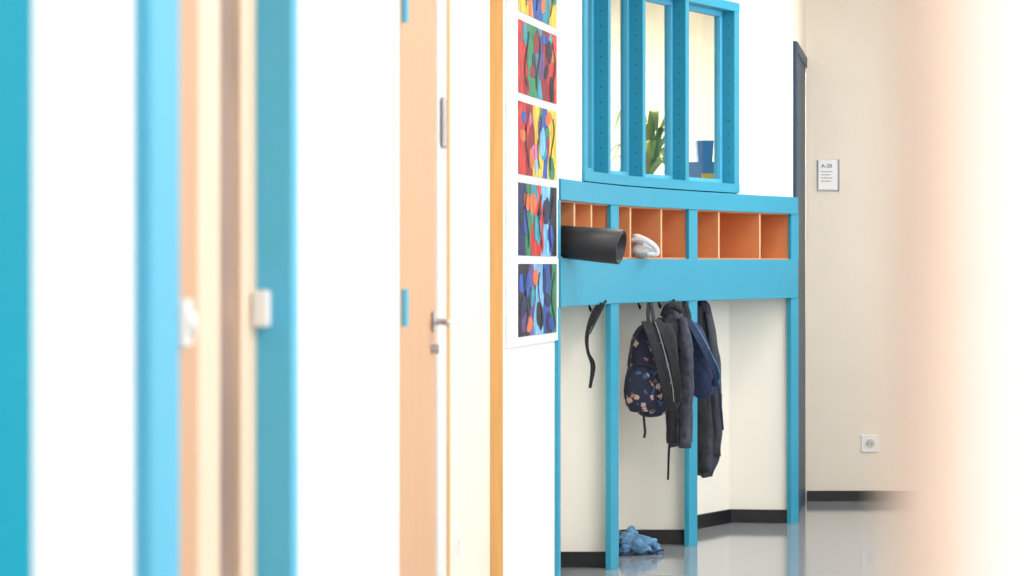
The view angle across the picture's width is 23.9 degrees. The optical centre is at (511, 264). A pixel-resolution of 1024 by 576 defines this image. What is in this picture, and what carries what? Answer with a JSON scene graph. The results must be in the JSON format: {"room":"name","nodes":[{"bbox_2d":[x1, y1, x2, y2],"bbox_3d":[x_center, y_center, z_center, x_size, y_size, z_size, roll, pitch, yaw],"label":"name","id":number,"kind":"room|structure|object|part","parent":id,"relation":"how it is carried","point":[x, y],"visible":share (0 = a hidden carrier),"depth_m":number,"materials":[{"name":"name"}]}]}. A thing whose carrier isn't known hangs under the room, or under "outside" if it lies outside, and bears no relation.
{"room":"school corridor","nodes":[
{"label":"school corridor","id":0,"kind":"room"},
{"bbox_2d":[34,0,134,575],"bbox_3d":[-0.434,-0.250,2.018,0.150,2.900,0.426,0,0,3],"label":"wall","id":1,"kind":"structure","parent":0,"point":[84,50],"depth_m":2.03,"materials":[{"name":"white paint"}]},
{"bbox_2d":[298,0,398,575],"bbox_3d":[-0.326,-0.250,3.815,0.150,2.900,1.381,0,0,3],"label":"wall","id":2,"kind":"structure","parent":0,"point":[348,50],"depth_m":3.76,"materials":[{"name":"white paint"}]},
{"bbox_2d":[399,0,401,575],"bbox_3d":[-0.258,0.125,4.515,0.104,2.150,0.030,0,0,0],"label":"frame","id":3,"kind":"object","parent":2,"relation":"attached to","point":[400,1],"visible":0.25,"depth_m":4.50,"materials":[{"name":"beige wood"}]},
{"bbox_2d":[402,289,407,325],"bbox_3d":[-0.202,0.080,4.530,0.016,0.070,0.016,0,0,0],"label":"hinge","id":4,"kind":"object","parent":3,"relation":"attached to","point":[404,291],"visible":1,"depth_m":4.52,"materials":[{"name":"teal paint"}]},
{"bbox_2d":[402,0,407,22],"bbox_3d":[-0.202,-0.490,4.530,0.016,0.070,0.016,0,0,0],"label":"hinge","id":5,"kind":"object","parent":3,"relation":"attached to","point":[404,2],"visible":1,"depth_m":4.52,"materials":[{"name":"teal paint"}]},
{"bbox_2d":[402,0,434,575],"bbox_3d":[-0.210,0.125,4.900,0.041,2.150,0.744,0,0,3],"label":"leaf","id":6,"kind":"object","parent":3,"relation":"attached to","point":[418,34],"visible":0.5,"depth_m":4.88,"materials":[{"name":"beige wood"}]},
{"bbox_2d":[432,311,435,331],"bbox_3d":[-0.168,0.122,5.200,0.008,0.045,0.032,0,0,0],"label":"rose","id":7,"kind":"object","parent":6,"relation":"attached to","point":[433,312],"visible":1,"depth_m":5.18,"materials":[{"name":"metal"}]},
{"bbox_2d":[431,344,438,353],"bbox_3d":[-0.164,0.180,5.180,0.016,0.020,0.020,0,0,0],"label":"cylinder","id":8,"kind":"object","parent":6,"relation":"attached to","point":[435,347],"visible":1,"depth_m":5.17,"materials":[{"name":"metal"}]},
{"bbox_2d":[436,318,450,326],"bbox_3d":[-0.149,0.122,5.164,0.037,0.016,0.088,0,0,0],"label":"lever","id":9,"kind":"object","parent":6,"relation":"attached to","point":[439,321],"visible":1,"depth_m":5.19,"materials":[{"name":"metal"}]},
{"bbox_2d":[450,0,489,575],"bbox_3d":[-0.169,-0.250,6.775,0.122,2.900,2.515,0,0,2],"label":"wall","id":10,"kind":"structure","parent":0,"point":[469,19],"depth_m":6.69,"materials":[{"name":"white paint"}]},
{"bbox_2d":[447,0,449,575],"bbox_3d":[-0.196,0.125,5.495,0.111,2.150,0.050,0,0,0],"label":"door frame","id":11,"kind":"object","parent":10,"relation":"attached to","point":[448,1],"visible":0.02,"depth_m":5.47,"materials":[{"name":"brown wood"}]},
{"bbox_2d":[454,524,460,561],"bbox_3d":[-0.132,0.673,5.860,0.012,0.082,0.082,0,0,2],"label":"wall socket","id":12,"kind":"object","parent":10,"relation":"attached to","point":[457,538],"visible":1,"depth_m":5.82,"materials":[{"name":"white plastic"}]},
{"bbox_2d":[503,0,792,575],"bbox_3d":[0.492,-0.250,9.660,0.318,2.900,3.601,0,0,22],"label":"wall","id":13,"kind":"structure","parent":0,"point":[765,26],"depth_m":8.91,"materials":[{"name":"white paint"}]},
{"bbox_2d":[490,0,502,575],"bbox_3d":[-0.057,-0.250,7.990,0.059,2.900,0.080,0,0,0],"label":"trim","id":14,"kind":"structure","parent":13,"relation":"attached to","point":[496,6],"depth_m":7.95,"materials":[{"name":"brown wood"}]},
{"bbox_2d":[505,0,558,347],"bbox_3d":[0.072,-0.638,8.384,0.023,1.823,0.836,0,0,13],"label":"display board","id":15,"kind":"object","parent":13,"relation":"attached to","point":[531,26],"visible":1,"depth_m":8.33,"materials":[{"name":"white paper"}]},
{"bbox_2d":[582,0,738,183],"bbox_3d":[0.575,-0.743,10.003,0.153,0.765,1.764,0,0,25],"label":"window","id":16,"kind":"structure","parent":13,"relation":"in","point":[695,9],"depth_m":9.90,"materials":[{"name":"teal paint"}]},
{"bbox_3d":[0.239,-0.743,9.223,0.092,0.765,0.052,0,0,17],"label":"mullion","id":17,"kind":"part","parent":16,"relation":"part of","materials":[{"name":"blue wood"}]},
{"bbox_3d":[0.304,-0.743,9.516,0.030,0.765,0.026,0,0,20],"label":"sash","id":18,"kind":"part","parent":16,"relation":"part of","materials":[{"name":"blue wood"}]},
{"bbox_3d":[0.341,-0.743,9.533,0.092,0.765,0.033,0,0,20],"label":"mullion","id":19,"kind":"part","parent":16,"relation":"part of","materials":[{"name":"blue wood"}]},
{"bbox_3d":[0.389,-0.370,9.730,0.033,0.020,0.345,0,0,23],"label":"bottom sash rail","id":20,"kind":"part","parent":16,"relation":"part of","materials":[{"name":"blue wood"}]},
{"bbox_3d":[0.462,-0.743,9.898,0.030,0.765,0.022,0,0,25],"label":"sash","id":21,"kind":"part","parent":16,"relation":"part of","materials":[{"name":"blue wood"}]},
{"bbox_3d":[0.499,-0.743,9.911,0.092,0.765,0.033,0,0,25],"label":"mullion","id":22,"kind":"part","parent":16,"relation":"part of","materials":[{"name":"blue wood"}]},
{"bbox_3d":[0.573,-0.370,10.122,0.032,0.020,0.392,0,0,27],"label":"bottom sash rail","id":23,"kind":"part","parent":16,"relation":"part of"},
{"bbox_3d":[0.573,-1.115,10.122,0.032,0.020,0.392,0,0,27],"label":"sash rail","id":24,"kind":"part","parent":16,"relation":"part of","materials":[{"name":"teal paint"}]},
{"bbox_3d":[0.667,-0.743,10.305,0.030,0.765,0.021,0,0,28],"label":"sash","id":25,"kind":"part","parent":16,"relation":"part of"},
{"bbox_3d":[0.706,-0.743,10.316,0.092,0.765,0.036,0,0,28],"label":"mullion","id":26,"kind":"part","parent":16,"relation":"part of","materials":[{"name":"blue wood"}]},
{"bbox_3d":[0.802,-0.370,10.547,0.032,0.020,0.440,0,0,30],"label":"bottom sash rail","id":27,"kind":"part","parent":16,"relation":"part of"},
{"bbox_3d":[0.802,-1.115,10.547,0.032,0.020,0.441,0,0,30],"label":"sash rail","id":28,"kind":"part","parent":16,"relation":"part of","materials":[{"name":"teal paint"}]},
{"bbox_3d":[0.917,-0.743,10.747,0.030,0.765,0.021,0,0,31],"label":"sash","id":29,"kind":"part","parent":16,"relation":"part of","materials":[{"name":"blue wood"}]},
{"bbox_3d":[0.960,-0.743,10.763,0.092,0.765,0.052,0,0,31],"label":"mullion","id":30,"kind":"part","parent":16,"relation":"part of","materials":[{"name":"blue wood"}]},
{"bbox_2d":[582,170,739,192],"bbox_3d":[0.567,-0.340,10.005,0.171,0.040,1.772,0,0,25],"label":"sill","id":31,"kind":"structure","parent":13,"relation":"attached to","point":[587,176],"depth_m":10.01,"materials":[{"name":"teal paint"}]},
{"bbox_2d":[670,0,739,11],"bbox_3d":[0.567,-1.145,10.005,0.171,0.040,1.772,0,0,25],"label":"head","id":32,"kind":"object","parent":13,"relation":"attached to","point":[717,5],"visible":0.68,"depth_m":10.58},
{"bbox_2d":[611,0,713,174],"bbox_3d":[-0.950,-0.250,14.675,5.100,2.900,0.150,0,0,0],"label":"wall","id":33,"kind":"structure","parent":0,"point":[701,26],"depth_m":14.60,"materials":[{"name":"white paint"}]},
{"bbox_2d":[561,501,888,575],"bbox_3d":[0.350,1.250,6.500,7.700,0.100,19.400,0,0,0],"label":"floor","id":34,"kind":"structure","parent":0,"point":[829,538],"depth_m":10.20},
{"bbox_2d":[0,0,33,575],"bbox_3d":[-0.419,0.125,1.725,0.124,2.150,0.160,0,0,0],"label":"frame","id":35,"kind":"object","parent":34,"relation":"on","point":[16,16],"visible":1,"depth_m":1.76,"materials":[{"name":"teal paint"}]},
{"bbox_2d":[135,0,179,575],"bbox_3d":[-0.385,0.125,2.289,0.123,2.150,0.135,0,0,0],"label":"frame","id":36,"kind":"object","parent":34,"relation":"on","point":[157,22],"visible":0.42,"depth_m":2.25,"materials":[{"name":"teal paint"}]},
{"bbox_2d":[197,0,219,575],"bbox_3d":[-0.364,0.125,2.745,0.042,2.150,0.132,0,0,3],"label":"wall","id":37,"kind":"structure","parent":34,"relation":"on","point":[208,11],"depth_m":2.74,"materials":[{"name":"beige paint"}]},
{"bbox_2d":[256,0,297,575],"bbox_3d":[-0.336,0.125,3.107,0.118,2.150,0.055,0,0,0],"label":"frame","id":38,"kind":"object","parent":34,"relation":"on","point":[276,20],"visible":0.42,"depth_m":3.08,"materials":[{"name":"teal paint"}]},
{"bbox_2d":[435,0,446,575],"bbox_3d":[-0.206,0.125,5.370,0.116,2.150,0.200,0,0,0],"label":"frame","id":39,"kind":"object","parent":34,"relation":"on","point":[440,5],"visible":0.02,"depth_m":5.29,"materials":[{"name":"white paint"}]},
{"bbox_2d":[442,96,446,148],"bbox_3d":[-0.150,-0.315,5.360,0.008,0.110,0.120,0,0,0],"label":"strike plate","id":40,"kind":"object","parent":39,"relation":"attached to","point":[444,101],"visible":1,"depth_m":5.30,"materials":[{"name":"metal"}]},
{"bbox_2d":[619,526,663,555],"bbox_3d":[0.525,1.143,10.052,0.216,0.112,0.161,0,0,-14],"label":"crumpled cloth","id":41,"kind":"object","parent":34,"relation":"on","point":[631,542],"visible":0.97,"depth_m":10.01,"materials":[{"name":"fabric"}]},
{"bbox_2d":[555,178,798,575],"bbox_3d":[0.514,0.443,10.130,0.528,1.515,2.844,0,0,25],"label":"cubby unit","id":42,"kind":"object","parent":34,"relation":"on","point":[736,253],"visible":0.79,"depth_m":10.40,"materials":[{"name":"teal paint"}]},
{"bbox_3d":[0.162,0.676,8.797,0.022,1.047,0.037,0,0,15],"label":"post","id":43,"kind":"part","parent":42,"relation":"part of","materials":[{"name":"teal paint"}]},
{"bbox_3d":[0.165,-0.131,8.796,0.016,0.212,0.037,0,0,15],"label":"cubby post","id":44,"kind":"part","parent":42,"relation":"part of","materials":[{"name":"teal paint"}]},
{"bbox_3d":[0.248,0.676,9.220,0.264,1.047,0.810,0,0,2],"label":"niche panel","id":45,"kind":"part","parent":42,"relation":"part of","materials":[{"name":"white paint"}]},
{"bbox_3d":[0.258,1.169,9.210,0.245,0.062,0.790,0,0,2],"label":"niche baseboard","id":46,"kind":"part","parent":42,"relation":"part of","materials":[{"name":"black plastic"}]},
{"bbox_2d":[561,225,626,263],"bbox_3d":[0.214,-0.080,8.924,0.417,0.156,0.128,0,0,19],"label":"rolled mat","id":47,"kind":"object","parent":42,"relation":"in","point":[602,245],"visible":0.63,"depth_m":8.85,"materials":[{"name":"black rubber"}]},
{"bbox_2d":[585,300,606,387],"bbox_3d":[0.325,0.306,9.374,0.087,0.343,0.047,0,0,0],"label":"strap","id":48,"kind":"object","parent":42,"relation":"hanging from","point":[595,313],"visible":1,"depth_m":9.36,"materials":[{"name":"fabric"}]},
{"bbox_3d":[0.397,0.676,9.569,0.022,1.047,0.100,0,0,21],"label":"post","id":49,"kind":"part","parent":42,"relation":"part of","materials":[{"name":"teal paint"}]},
{"bbox_3d":[0.400,-0.131,9.568,0.016,0.212,0.099,0,0,21],"label":"cubby post","id":50,"kind":"part","parent":42,"relation":"part of","materials":[{"name":"teal paint"}]},
{"bbox_2d":[631,234,659,257],"bbox_3d":[0.540,-0.078,9.868,0.118,0.099,0.190,0,0,0],"label":"towel","id":51,"kind":"object","parent":42,"relation":"on","point":[642,246],"visible":0.98,"depth_m":9.80,"materials":[{"name":"white fabric"}]},
{"bbox_3d":[0.447,0.676,10.090,0.291,1.047,0.875,0,0,27],"label":"niche panel","id":52,"kind":"part","parent":42,"relation":"part of","materials":[{"name":"white paint"}]},
{"bbox_3d":[0.458,1.169,10.078,0.277,0.062,0.850,0,0,26],"label":"niche baseboard","id":53,"kind":"part","parent":42,"relation":"part of","materials":[{"name":"black plastic"}]},
{"bbox_2d":[624,302,680,479],"bbox_3d":[0.572,0.509,9.847,0.239,0.726,0.223,0,0,0],"label":"patterned backpack","id":54,"kind":"object","parent":42,"relation":"hanging from","point":[652,384],"visible":1,"depth_m":9.79,"materials":[{"name":"black fabric"}]},
{"bbox_3d":[0.618,0.423,9.891,0.154,0.377,0.083,0,0,-26],"label":"panel","id":55,"kind":"part","parent":54,"relation":"part of","materials":[{"name":"black fabric"}]},
{"bbox_2d":[657,299,693,448],"bbox_3d":[0.672,0.451,10.068,0.166,0.620,0.176,0,0,0],"label":"denim jacket","id":56,"kind":"object","parent":42,"relation":"hanging from","point":[682,418],"visible":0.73,"depth_m":10.00,"materials":[{"name":"fabric"}]},
{"bbox_3d":[0.551,-0.276,10.114,0.448,0.078,2.818,0,0,25],"label":"rail","id":57,"kind":"part","parent":42,"relation":"part of","materials":[{"name":"teal paint"}]},
{"bbox_3d":[0.765,0.676,10.343,0.022,1.047,0.088,0,0,29],"label":"post","id":58,"kind":"part","parent":42,"relation":"part of","materials":[{"name":"teal paint"}]},
{"bbox_3d":[0.768,-0.131,10.342,0.016,0.212,0.088,0,0,29],"label":"cubby post","id":59,"kind":"part","parent":42,"relation":"part of","materials":[{"name":"teal paint"}]},
{"bbox_2d":[682,301,723,429],"bbox_3d":[0.805,0.422,10.200,0.172,0.543,0.176,0,0,0],"label":"backpack","id":60,"kind":"object","parent":42,"relation":"hanging from","point":[707,374],"visible":0.81,"depth_m":10.16,"materials":[{"name":"fabric"}]},
{"bbox_2d":[697,300,722,477],"bbox_3d":[0.853,0.540,10.599,0.140,0.780,0.178,0,0,0],"label":"coat","id":61,"kind":"object","parent":42,"relation":"hanging from","point":[709,428],"visible":0.61,"depth_m":10.54,"materials":[{"name":"fabric"}]},
{"bbox_3d":[0.918,0.676,10.910,0.279,1.047,1.007,0,0,33],"label":"niche panel","id":62,"kind":"part","parent":42,"relation":"part of","materials":[{"name":"white paint"}]},
{"bbox_3d":[0.926,1.169,10.898,0.268,0.062,0.979,0,0,33],"label":"niche baseboard","id":63,"kind":"part","parent":42,"relation":"part of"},
{"bbox_3d":[1.306,0.676,11.242,0.022,1.047,0.077,0,0,33],"label":"post","id":64,"kind":"part","parent":42,"relation":"part of","materials":[{"name":"teal paint"}]},
{"bbox_3d":[1.308,-0.131,11.241,0.016,0.212,0.077,0,0,33],"label":"cubby post","id":65,"kind":"part","parent":42,"relation":"part of","materials":[{"name":"teal paint"}]},
{"bbox_2d":[793,41,797,196],"bbox_3d":[1.312,0.075,11.357,0.065,2.250,0.045,0,0,0],"label":"frame","id":66,"kind":"object","parent":34,"relation":"on","point":[795,43],"visible":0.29,"depth_m":11.34,"materials":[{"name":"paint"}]},
{"bbox_2d":[798,56,804,513],"bbox_3d":[1.395,0.100,11.838,0.042,2.200,0.934,0,0,9],"label":"leaf","id":67,"kind":"object","parent":66,"relation":"attached to","point":[801,69],"visible":0.36,"depth_m":11.87,"materials":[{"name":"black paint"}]},
{"bbox_3d":[0.750,0.450,12.293,0.800,1.500,0.415,0,0,0],"label":"cabinet","id":68,"kind":"object","parent":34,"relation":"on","visible":0},
{"bbox_2d":[611,110,690,173],"bbox_3d":[0.684,-0.552,12.299,0.461,0.504,0.315,0,0,0],"label":"potted plant","id":69,"kind":"object","parent":68,"relation":"on","point":[654,143],"visible":0.25,"depth_m":12.25,"materials":[{"name":"green plant"}]},
{"bbox_2d":[689,140,713,178],"bbox_3d":[0.971,-0.465,12.280,0.166,0.330,0.280,0,0,0],"label":"storage boxes","id":70,"kind":"object","parent":68,"relation":"on","point":[703,167],"visible":0.48,"depth_m":12.20},
{"bbox_2d":[793,0,805,54],"bbox_3d":[1.356,-1.375,11.892,0.141,0.650,1.116,0,0,9],"label":"wall","id":71,"kind":"structure","parent":0,"point":[799,6],"depth_m":11.70,"materials":[{"name":"beige paint"}]},
{"bbox_2d":[798,43,806,67],"bbox_3d":[1.393,-1.025,11.831,0.059,0.050,0.921,0,0,10],"label":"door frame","id":72,"kind":"structure","parent":71,"relation":"in","point":[801,54],"depth_m":11.81,"materials":[{"name":"grey paint"}]},
{"bbox_2d":[805,0,888,500],"bbox_3d":[2.598,-0.250,12.375,2.205,2.900,0.150,0,0,0],"label":"wall","id":73,"kind":"structure","parent":0,"point":[847,70],"depth_m":12.30,"materials":[{"name":"beige paint"}]},
{"bbox_2d":[818,159,839,190],"bbox_3d":[1.609,-0.457,12.292,0.110,0.159,0.016,0,0,0],"label":"room sign","id":74,"kind":"object","parent":73,"relation":"attached to","point":[828,170],"visible":1,"depth_m":12.28,"materials":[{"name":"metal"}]},
{"bbox_2d":[807,491,888,500],"bbox_3d":[2.550,1.174,12.293,2.100,0.052,0.015,0,0,0],"label":"baseboard","id":75,"kind":"structure","parent":73,"relation":"attached to","point":[811,495],"depth_m":12.28,"materials":[{"name":"black plastic"}]},
{"bbox_2d":[861,435,877,451],"bbox_3d":[1.819,0.908,12.293,0.088,0.088,0.012,0,0,0],"label":"wall socket","id":76,"kind":"object","parent":73,"relation":"attached to","point":[869,443],"visible":1,"depth_m":12.29,"materials":[{"name":"white plastic"}]},
{"bbox_2d":[977,0,1023,575],"bbox_3d":[0.595,-0.250,0.516,1.010,2.900,0.088,0,0,0],"label":"wall partition","id":77,"kind":"structure","parent":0,"point":[1000,23],"depth_m":0.47,"materials":[{"name":"white paint"}]},
{"bbox_2d":[889,0,976,575],"bbox_3d":[0.086,0.125,0.500,0.008,2.150,0.060,0,0,0],"label":"wall","id":78,"kind":"structure","parent":77,"relation":"attached to","point":[933,43],"depth_m":0.48,"materials":[{"name":"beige paint"}]},
{"bbox_3d":[-0.394,-1.355,2.678,0.204,0.690,0.904,0,0,0],"label":"lintel","id":79,"kind":"object","parent":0,"visible":0},
{"bbox_2d":[180,0,255,575],"bbox_3d":[-0.362,0.095,2.679,0.115,2.210,0.921,0,0,3],"label":"door","id":80,"kind":"structure","parent":79,"relation":"attached to","point":[192,318],"depth_m":2.97,"materials":[{"name":"beige wood"}]},
{"bbox_2d":[180,299,192,347],"bbox_3d":[-0.350,0.062,2.600,0.007,0.051,0.070,0,0,0],"label":"plate","id":81,"kind":"object","parent":80,"relation":"attached to","point":[186,305],"visible":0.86,"depth_m":2.57,"materials":[{"name":"white plastic"}]},
{"bbox_3d":[-0.379,0.125,2.518,0.040,2.150,0.326,0,0,3],"label":"stile","id":82,"kind":"part","parent":80,"relation":"part of","materials":[{"name":"beige wood"}]},
{"bbox_2d":[220,0,236,575],"bbox_3d":[-0.350,-0.175,2.890,0.014,1.150,0.161,0,0,3],"label":"glazing","id":83,"kind":"object","parent":80,"relation":"attached to","point":[228,8],"visible":0.5,"depth_m":2.91,"materials":[{"name":"clear glass"}]},
{"bbox_3d":[-0.348,0.125,3.025,0.040,2.150,0.112,0,0,3],"label":"stile","id":84,"kind":"part","parent":80,"relation":"part of","materials":[{"name":"beige wood"}]},
{"bbox_2d":[252,290,270,326],"bbox_3d":[-0.316,0.055,3.054,0.020,0.046,0.048,0,0,0],"label":"case","id":85,"kind":"object","parent":80,"relation":"attached to","point":[261,299],"visible":1,"depth_m":3.03,"materials":[{"name":"white plastic"}]}
]}

